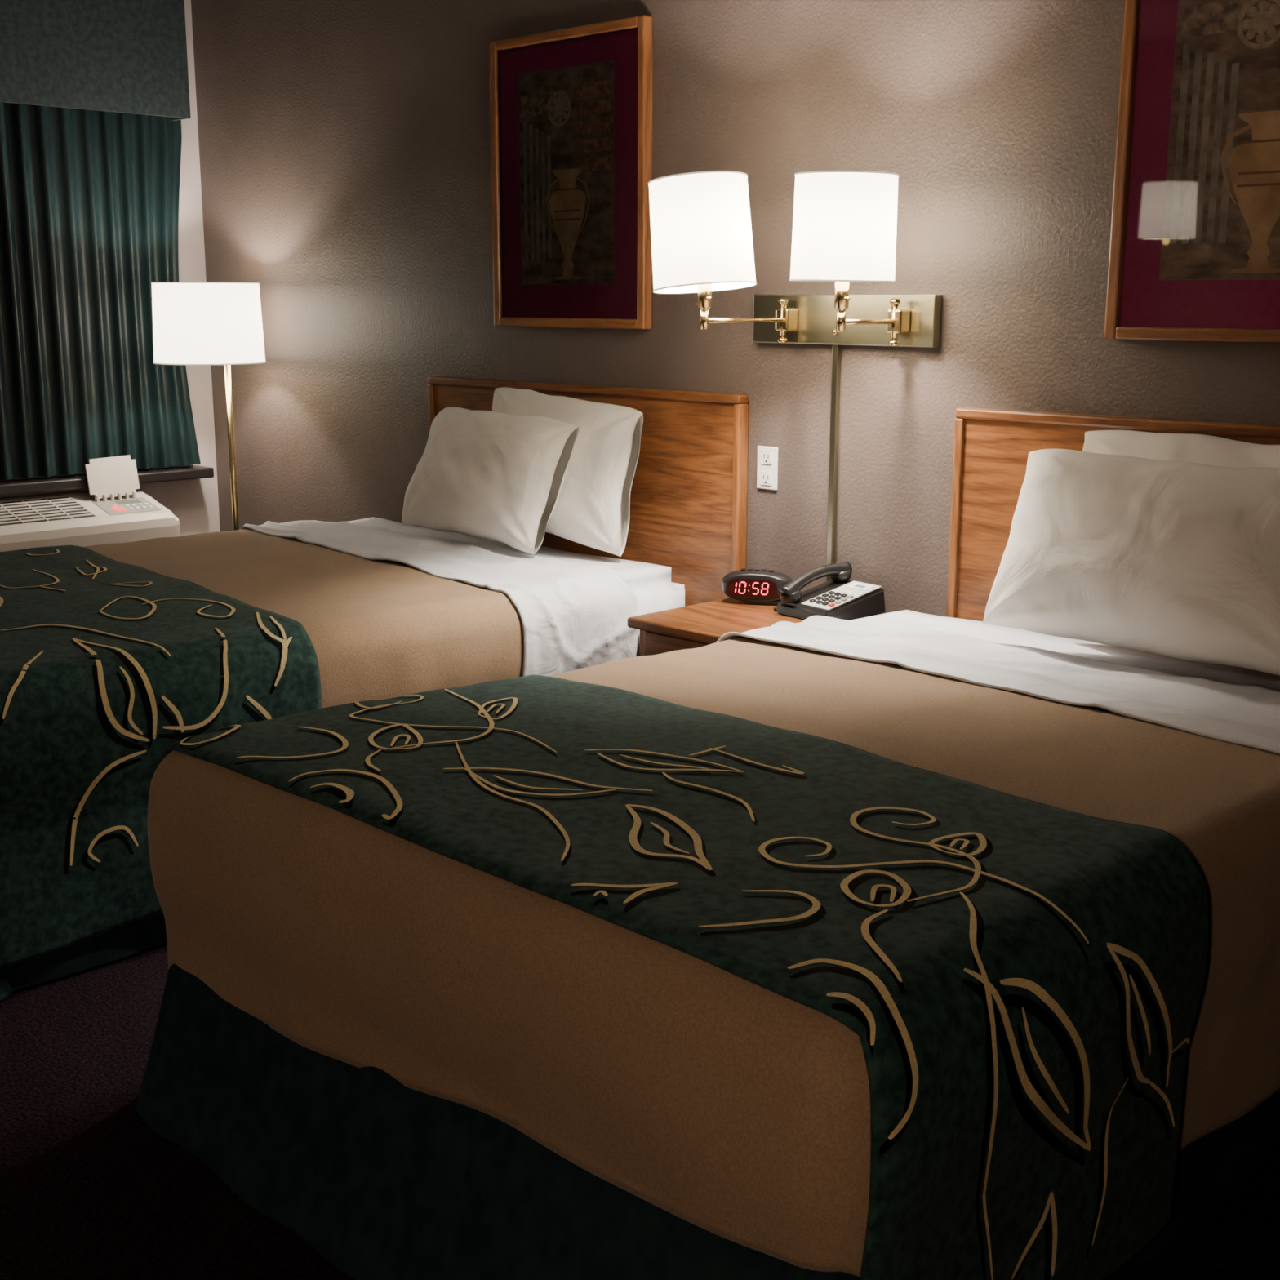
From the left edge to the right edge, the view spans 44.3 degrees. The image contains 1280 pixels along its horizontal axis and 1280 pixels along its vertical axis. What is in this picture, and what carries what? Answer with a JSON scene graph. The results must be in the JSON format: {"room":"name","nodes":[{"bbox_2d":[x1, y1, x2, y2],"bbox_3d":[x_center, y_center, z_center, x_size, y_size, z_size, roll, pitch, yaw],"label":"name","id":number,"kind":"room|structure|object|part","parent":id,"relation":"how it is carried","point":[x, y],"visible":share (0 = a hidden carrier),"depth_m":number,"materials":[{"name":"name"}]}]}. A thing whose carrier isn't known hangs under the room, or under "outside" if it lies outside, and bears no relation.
{"room":"hotel room","nodes":[
{"label":"hotel room","id":0,"kind":"room"},
{"bbox_2d":[0,454,180,551],"bbox_3d":[-2.250,-0.336,5.743,1.095,0.611,0.354,-12,17,-43],"label":"air conditioner","id":1,"kind":"object","parent":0,"point":[114,508],"depth_m":5.84,"materials":[{"name":"beige plastic"}]},
{"bbox_2d":[0,0,220,536],"bbox_3d":[-3.242,-0.984,4.924,4.150,2.620,0.100,-12,17,-43],"label":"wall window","id":2,"kind":"structure","parent":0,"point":[194,502],"depth_m":6.28,"materials":[{"name":"white paint"}]},
{"bbox_2d":[0,942,1279,1279],"bbox_3d":[-0.608,0.916,2.608,4.350,0.100,7.600,-12,17,-43],"label":"floor","id":3,"kind":"structure","parent":0,"point":[89,1190],"depth_m":2.54,"materials":[{"name":"carpet"}]},
{"bbox_2d":[151,281,266,530],"bbox_3d":[-1.593,-0.602,5.926,0.403,1.452,0.406,-12,17,-43],"label":"floor lamp","id":4,"kind":"object","parent":3,"relation":"on","point":[194,322],"visible":0.78,"depth_m":5.65,"materials":[{"name":"white fabric"}]},
{"bbox_3d":[-1.593,-1.169,5.804,0.400,0.289,0.400,-12,17,-43],"label":"lamp shade","id":5,"kind":"part","parent":4,"relation":"part of","materials":[{"name":"fabric"}]},
{"bbox_2d":[0,516,684,1000],"bbox_3d":[-1.177,0.136,4.338,2.230,0.688,1.679,-12,17,-43],"label":"bed","id":6,"kind":"object","parent":3,"relation":"on","point":[113,656],"visible":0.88,"depth_m":3.63,"materials":[{"name":"brown"}]},
{"bbox_2d":[0,549,292,874],"bbox_3d":[-1.488,0.116,3.896,0.808,0.456,1.498,-12,17,-43],"label":"print","id":7,"kind":"object","parent":6,"relation":"attached to","point":[105,667],"depth_m":3.33,"materials":[{"name":"gold"}]},
{"bbox_2d":[84,528,523,708],"bbox_3d":[-1.343,0.063,4.155,1.652,0.441,1.654,-12,17,-43],"label":"blanket","id":8,"kind":"object","parent":6,"relation":"on","point":[243,618],"depth_m":3.82,"materials":[{"name":"brown fabric"}]},
{"bbox_2d":[402,407,578,554],"bbox_3d":[-0.466,-0.499,4.783,0.282,0.382,0.727,-12,17,-43],"label":"pillow","id":9,"kind":"object","parent":6,"relation":"on","point":[488,475],"visible":0.99,"depth_m":4.63,"materials":[{"name":"fabric"}]},
{"bbox_3d":[-1.134,-0.034,4.345,2.110,0.286,1.566,-12,17,-43],"label":"mattress","id":10,"kind":"part","parent":6,"relation":"part of","materials":[{"name":"white fabric"}]},
{"bbox_2d":[492,386,643,556],"bbox_3d":[-0.261,-0.519,4.751,0.194,0.456,0.713,-12,17,-43],"label":"pillow","id":11,"kind":"object","parent":6,"relation":"on","point":[592,508],"visible":0.53,"depth_m":4.57,"materials":[{"name":"fabric"}]},
{"bbox_2d":[136,609,1279,1279],"bbox_3d":[0.367,0.454,2.896,2.110,0.684,1.596,-12,17,-43],"label":"bed","id":12,"kind":"object","parent":3,"relation":"on","point":[905,944],"visible":1,"depth_m":2.20,"materials":[{"name":"brown fabric"}]},
{"bbox_3d":[0.411,0.285,2.902,1.990,0.280,1.499,-12,17,-43],"label":"mattress","id":13,"kind":"part","parent":12,"relation":"part of","materials":[{"name":"white fabric"}]},
{"bbox_2d":[982,448,1279,675],"bbox_3d":[1.087,-0.166,3.218,0.296,0.402,0.792,-12,17,-43],"label":"pillow","id":14,"kind":"object","parent":12,"relation":"on","point":[1175,559],"visible":1,"depth_m":3.15,"materials":[{"name":"fabric"}]},
{"bbox_2d":[1082,430,1279,467],"bbox_3d":[1.214,-0.205,3.296,0.190,0.436,0.701,-12,17,-43],"label":"pillow","id":15,"kind":"object","parent":12,"relation":"on","point":[1203,449],"visible":0.15,"depth_m":3.31,"materials":[{"name":"fabric"}]},
{"bbox_2d":[627,597,804,656],"bbox_3d":[0.300,0.228,4.133,0.520,0.599,0.430,-12,17,-43],"label":"nightstand","id":16,"kind":"object","parent":3,"relation":"on","point":[701,624],"visible":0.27,"depth_m":4.01,"materials":[{"name":"brown wood"}]},
{"bbox_3d":[0.138,0.074,3.935,0.020,0.146,0.346,-12,17,-43],"label":"drawer","id":17,"kind":"part","parent":16,"relation":"part of","materials":[{"name":"brown wood"}]},
{"bbox_2d":[721,568,792,602],"bbox_3d":[0.318,-0.149,4.233,0.196,0.089,0.102,4,13,15],"label":"alarm clock","id":18,"kind":"object","parent":16,"relation":"on","point":[755,585],"visible":0.94,"depth_m":4.19,"materials":[{"name":"black plastic"}]},
{"bbox_2d":[773,560,884,620],"bbox_3d":[0.483,-0.128,4.072,0.238,0.121,0.216,-9,15,-35],"label":"desk telephone","id":19,"kind":"object","parent":16,"relation":"on","point":[838,597],"visible":1,"depth_m":4.04,"materials":[{"name":"black plastic"}]},
{"bbox_2d":[779,589,801,603],"bbox_3d":[0.389,-0.115,4.057,0.057,0.034,0.057,-12,17,-43],"label":"telephone mouthpiece","id":20,"kind":"object","parent":19,"relation":"on","point":[786,596],"depth_m":4.04,"materials":[{"name":"black plastic"}]},
{"bbox_2d":[830,569,852,582],"bbox_3d":[0.530,-0.173,4.152,0.057,0.034,0.057,-12,17,-43],"label":"earpiece","id":21,"kind":"object","parent":19,"relation":"on","point":[837,575],"depth_m":4.13,"materials":[{"name":"black plastic"}]},
{"bbox_2d":[191,0,1279,616],"bbox_3d":[0.905,-0.727,3.780,0.100,2.620,7.600,-12,17,-43],"label":"wall","id":22,"kind":"structure","parent":0,"point":[345,145],"depth_m":4.28,"materials":[{"name":"grey paint"}]},
{"bbox_2d":[0,0,200,479],"bbox_3d":[-2.522,-1.436,5.352,2.195,1.835,0.179,-12,17,-43],"label":"window curtain","id":23,"kind":"object","parent":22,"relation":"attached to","point":[95,94],"visible":0.94,"depth_m":5.82,"materials":[{"name":"fabric"}]},
{"bbox_2d":[0,465,213,495],"bbox_3d":[-2.499,-0.523,5.612,2.115,0.040,0.129,-12,17,-43],"label":"trim","id":24,"kind":"structure","parent":22,"relation":"attached to","point":[7,487],"depth_m":5.92,"materials":[{"name":"black"}]},
{"bbox_2d":[488,14,653,328],"bbox_3d":[-0.214,-1.369,4.700,0.037,0.856,0.677,-12,17,-43],"label":"framed picture","id":25,"kind":"object","parent":22,"relation":"attached to","point":[571,108],"visible":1,"depth_m":4.69,"materials":[{"name":"brown wood"}]},
{"bbox_3d":[-0.443,-1.419,4.925,0.037,0.856,0.028,-12,17,-43],"label":"frame","id":26,"kind":"part","parent":25,"relation":"part of","materials":[{"name":"brown wood"}]},
{"bbox_2d":[519,60,613,284],"bbox_3d":[-0.223,-1.384,4.710,0.001,0.641,0.437,-12,17,-43],"label":"print","id":27,"kind":"object","parent":25,"relation":"attached to","point":[566,107],"depth_m":4.70,"materials":[{"name":"paper"}]},
{"bbox_3d":[-0.214,-1.774,4.612,0.037,0.028,0.621,-12,17,-43],"label":"frame","id":28,"kind":"part","parent":25,"relation":"part of","materials":[{"name":"brown wood"}]},
{"bbox_3d":[-0.215,-0.965,4.787,0.037,0.028,0.621,-12,17,-43],"label":"frame","id":29,"kind":"part","parent":25,"relation":"part of","materials":[{"name":"brown wood"}]},
{"bbox_3d":[0.014,-1.320,4.474,0.037,0.856,0.028,-12,17,-43],"label":"frame","id":30,"kind":"part","parent":25,"relation":"part of","materials":[{"name":"brown wood"}]},
{"bbox_2d":[427,376,748,606],"bbox_3d":[-0.208,-0.370,4.904,0.040,0.841,1.408,-12,17,-43],"label":"headboard","id":31,"kind":"object","parent":22,"relation":"attached to","point":[688,508],"visible":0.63,"depth_m":4.54,"materials":[{"name":"brown wood"}]},
{"bbox_3d":[-0.695,-0.464,5.388,0.040,0.816,0.024,-12,17,-43],"label":"rail","id":32,"kind":"part","parent":31,"relation":"part of","materials":[{"name":"brown wood"}]},
{"bbox_3d":[-0.207,-0.769,4.818,0.040,0.025,1.408,-12,17,-43],"label":"rail","id":33,"kind":"part","parent":31,"relation":"part of","materials":[{"name":"brown wood"}]},
{"bbox_3d":[0.279,-0.253,4.426,0.040,0.816,0.024,-12,17,-43],"label":"rail","id":34,"kind":"part","parent":31,"relation":"part of","materials":[{"name":"brown wood"}]},
{"bbox_2d":[756,445,777,490],"bbox_3d":[0.350,-0.473,4.330,0.010,0.118,0.073,-12,17,-43],"label":"wall outlet","id":35,"kind":"object","parent":22,"relation":"attached to","point":[767,456],"depth_m":4.32,"materials":[{"name":"white plastic"}]},
{"bbox_2d":[648,170,942,581],"bbox_3d":[0.364,-0.596,3.926,0.508,1.096,0.624,-12,17,-43],"label":"wall lamp","id":36,"kind":"object","parent":22,"relation":"attached to","point":[845,222],"visible":0.99,"depth_m":3.77,"materials":[{"name":"white fabric"}]},
{"bbox_3d":[0.153,-0.999,3.875,0.254,0.284,0.274,-12,17,-43],"label":"lamp shade","id":37,"kind":"part","parent":36,"relation":"part of","materials":[{"name":"fabric"}]},
{"bbox_2d":[697,283,711,310],"bbox_3d":[0.160,-0.860,3.897,0.034,0.083,0.034,-12,17,-43],"label":"socket","id":38,"kind":"object","parent":36,"relation":"attached to","point":[704,291],"depth_m":3.89,"materials":[{"name":"gold metal"}]},
{"bbox_3d":[0.265,-0.816,4.020,0.013,0.013,0.305,11,17,42],"label":"arm","id":39,"kind":"part","parent":36,"relation":"part of","materials":[{"name":"gold metal"}]},
{"bbox_3d":[0.375,-0.789,4.144,0.028,0.016,0.028,-12,17,-43],"label":"pivot knob","id":40,"kind":"part","parent":36,"relation":"part of","materials":[{"name":"gold metal"}]},
{"bbox_3d":[0.375,-0.838,4.133,0.017,0.095,0.017,-12,17,-43],"label":"pivot post","id":41,"kind":"part","parent":36,"relation":"part of","materials":[{"name":"gold metal"}]},
{"bbox_3d":[0.375,-0.888,4.123,0.028,0.016,0.028,-12,17,-43],"label":"pivot knob","id":42,"kind":"part","parent":36,"relation":"part of","materials":[{"name":"gold metal"}]},
{"bbox_3d":[0.511,-0.435,4.165,0.016,0.682,0.018,-12,17,-43],"label":"cord","id":43,"kind":"part","parent":36,"relation":"part of","materials":[{"name":"gold metal"}]},
{"bbox_2d":[834,281,849,311],"bbox_3d":[0.478,-0.822,3.723,0.034,0.083,0.034,-12,17,-43],"label":"socket","id":44,"kind":"object","parent":36,"relation":"attached to","point":[842,298],"depth_m":3.71,"materials":[{"name":"gold metal"}]},
{"bbox_3d":[0.478,-0.966,3.691,0.246,0.246,0.246,-12,17,-43],"label":"lamp shade","id":45,"kind":"part","parent":36,"relation":"part of","materials":[{"name":"fabric"}]},
{"bbox_3d":[0.550,-0.770,3.808,0.205,0.013,0.013,-12,17,-43],"label":"arm","id":46,"kind":"part","parent":36,"relation":"part of","materials":[{"name":"gold metal"}]},
{"bbox_3d":[0.628,-0.734,3.894,0.028,0.016,0.028,-12,17,-43],"label":"pivot knob","id":47,"kind":"part","parent":36,"relation":"part of","materials":[{"name":"gold metal"}]},
{"bbox_3d":[0.628,-0.783,3.884,0.017,0.095,0.017,-12,17,-43],"label":"pivot post","id":48,"kind":"part","parent":36,"relation":"part of","materials":[{"name":"gold metal"}]},
{"bbox_3d":[0.628,-0.833,3.873,0.028,0.016,0.028,-12,17,-43],"label":"pivot knob","id":49,"kind":"part","parent":36,"relation":"part of","materials":[{"name":"gold metal"}]},
{"bbox_2d":[946,407,1279,621],"bbox_3d":[1.273,-0.050,3.441,0.040,0.841,1.406,-12,17,-43],"label":"headboard","id":50,"kind":"object","parent":22,"relation":"attached to","point":[992,447],"visible":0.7,"depth_m":3.79,"materials":[{"name":"brown wood"}]},
{"bbox_3d":[0.787,-0.143,3.924,0.040,0.816,0.024,-12,17,-43],"label":"rail","id":51,"kind":"part","parent":50,"relation":"part of","materials":[{"name":"brown wood"}]},
{"bbox_3d":[1.274,-0.448,3.355,0.040,0.025,1.406,-12,17,-43],"label":"rail","id":52,"kind":"part","parent":50,"relation":"part of","materials":[{"name":"brown wood"}]},
{"bbox_2d":[1103,0,1279,342],"bbox_3d":[1.290,-1.044,3.214,0.037,0.856,0.677,-12,17,-43],"label":"framed picture","id":53,"kind":"object","parent":22,"relation":"attached to","point":[1194,248],"visible":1,"depth_m":3.34,"materials":[{"name":"brown wood"}]},
{"bbox_3d":[1.061,-1.093,3.439,0.037,0.856,0.028,-12,17,-43],"label":"frame","id":54,"kind":"part","parent":53,"relation":"part of","materials":[{"name":"brown wood"}]},
{"bbox_3d":[1.289,-0.639,3.302,0.037,0.028,0.621,-12,17,-43],"label":"frame","id":55,"kind":"part","parent":53,"relation":"part of","materials":[{"name":"brown wood"}]},
{"bbox_2d":[1160,0,1279,279],"bbox_3d":[1.281,-1.058,3.224,0.001,0.641,0.437,-12,17,-43],"label":"print","id":56,"kind":"object","parent":53,"relation":"attached to","point":[1220,95],"depth_m":3.29,"materials":[{"name":"paper"}]}
]}

